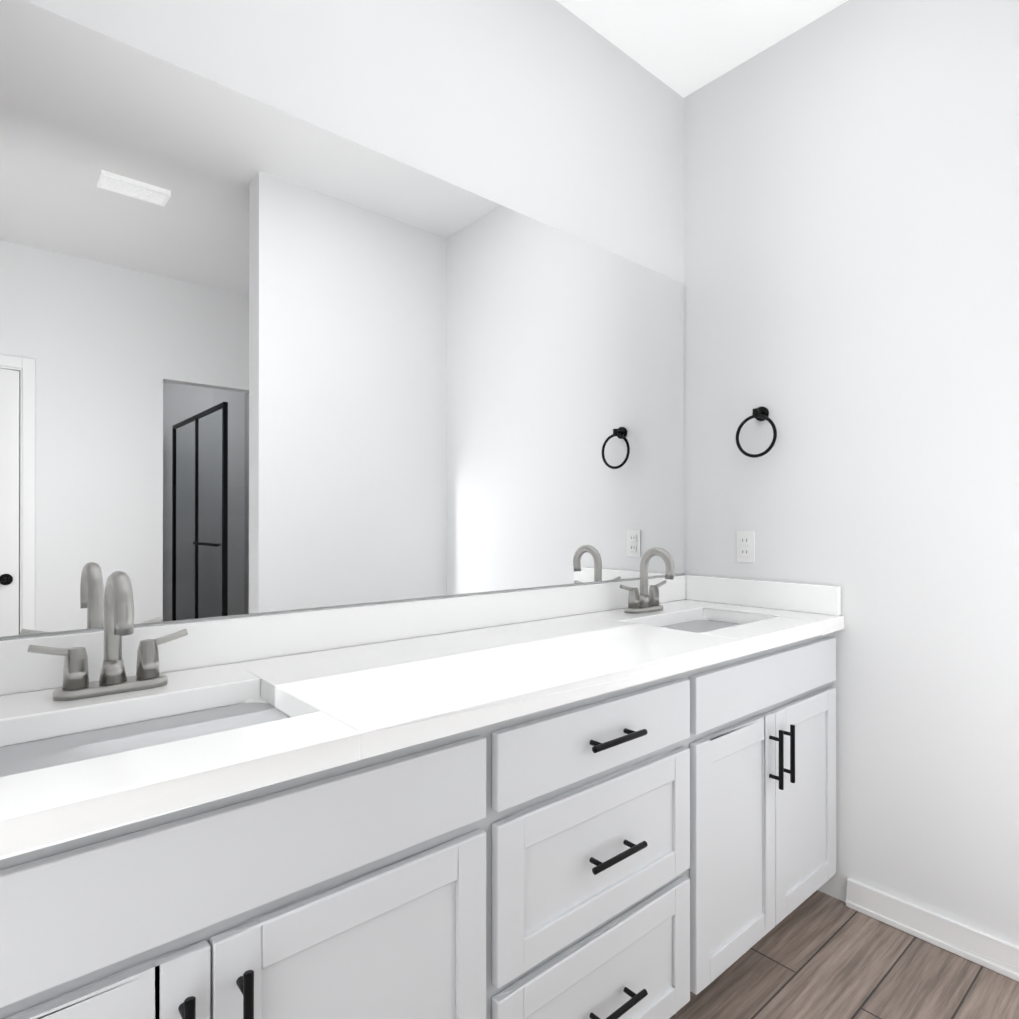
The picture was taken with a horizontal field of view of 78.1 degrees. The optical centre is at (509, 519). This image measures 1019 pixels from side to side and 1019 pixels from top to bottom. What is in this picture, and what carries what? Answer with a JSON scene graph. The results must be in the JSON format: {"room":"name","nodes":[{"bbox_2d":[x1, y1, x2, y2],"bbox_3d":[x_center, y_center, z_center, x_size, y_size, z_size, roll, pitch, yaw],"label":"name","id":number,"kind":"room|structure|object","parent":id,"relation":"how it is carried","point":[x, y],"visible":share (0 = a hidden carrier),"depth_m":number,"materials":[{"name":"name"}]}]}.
{"room":"bathroom","nodes":[
{"label":"bathroom","id":0,"kind":"room"},
{"bbox_2d":[0,0,683,639],"bbox_3d":[-0.594,-0.210,1.336,3.400,2.740,0.100,0,0,-41],"label":"wall","id":1,"kind":"structure","parent":0,"point":[556,114],"depth_m":1.70,"materials":[{"name":"paint"}]},
{"bbox_2d":[0,0,684,636],"bbox_3d":[-0.194,-0.341,1.609,2.222,1.075,0.006,0,0,-41],"label":"mirror","id":2,"kind":"object","parent":1,"relation":"attached to","point":[256,356],"visible":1,"depth_m":1.35,"materials":[{"name":"clear glass"}]},
{"bbox_2d":[556,0,847,97],"bbox_3d":[-0.284,-1.621,0.981,3.400,0.080,1.050,0,0,-41],"label":"ceiling","id":3,"kind":"structure","parent":0,"point":[683,48],"depth_m":2.02,"materials":[{"name":"paint"}]},
{"bbox_2d":[672,890,1018,1018],"bbox_3d":[1.037,1.184,-0.563,3.400,0.060,5.100,0,0,-41],"label":"floor","id":4,"kind":"structure","parent":0,"point":[817,954],"depth_m":1.59,"materials":[{"name":"brown wood"}]},
{"bbox_2d":[0,547,843,1018],"bbox_3d":[-0.006,0.623,1.385,2.239,1.075,0.586,0,0,-41],"label":"bathroom vanity","id":5,"kind":"object","parent":4,"relation":"on","point":[614,799],"visible":1,"depth_m":1.05,"materials":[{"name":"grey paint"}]},
{"bbox_2d":[27,571,187,700],"bbox_3d":[-0.643,0.186,1.032,0.231,0.205,0.141,0,0,-41],"label":"faucet","id":6,"kind":"object","parent":5,"relation":"on","point":[148,684],"depth_m":1.04,"materials":[{"name":"silver metal"}]},
{"bbox_2d":[2,696,267,746],"bbox_3d":[-0.536,0.380,0.906,0.510,0.115,0.330,0,0,-41],"label":"sink","id":7,"kind":"object","parent":5,"relation":"in","point":[154,726],"depth_m":0.99,"materials":[{"name":"white ceramic"}]},
{"bbox_2d":[620,547,674,613],"bbox_3d":[0.459,0.190,1.981,0.231,0.205,0.141,0,0,-41],"label":"faucet","id":8,"kind":"object","parent":5,"relation":"on","point":[642,603],"depth_m":1.99,"materials":[{"name":"silver metal"}]},
{"bbox_2d":[684,0,1018,945],"bbox_3d":[2.320,-0.212,0.481,0.100,2.740,5.000,0,0,-41],"label":"wall","id":9,"kind":"structure","parent":0,"point":[852,246],"depth_m":1.83,"materials":[{"name":"paint"}]},
{"bbox_2d":[737,531,754,562],"bbox_3d":[0.807,0.093,2.150,0.010,0.108,0.066,0,0,-41],"label":"electrical outlet cover","id":10,"kind":"object","parent":9,"relation":"attached to","point":[745,546],"visible":1,"depth_m":2.15,"materials":[{"name":"white plastic"}]},
{"bbox_2d":[736,407,776,457],"bbox_3d":[0.829,-0.292,2.092,0.054,0.174,0.143,0,0,-41],"label":"towel ring","id":11,"kind":"object","parent":9,"relation":"attached to","point":[760,413],"visible":1,"depth_m":2.08,"materials":[{"name":"black metal"}]},
{"bbox_2d":[846,878,1018,981],"bbox_3d":[1.327,1.122,1.536,0.022,0.083,0.948,0,0,-41],"label":"baseboard","id":12,"kind":"structure","parent":9,"relation":"attached to","point":[993,953],"depth_m":1.69,"materials":[{"name":"white paint"}]}
]}

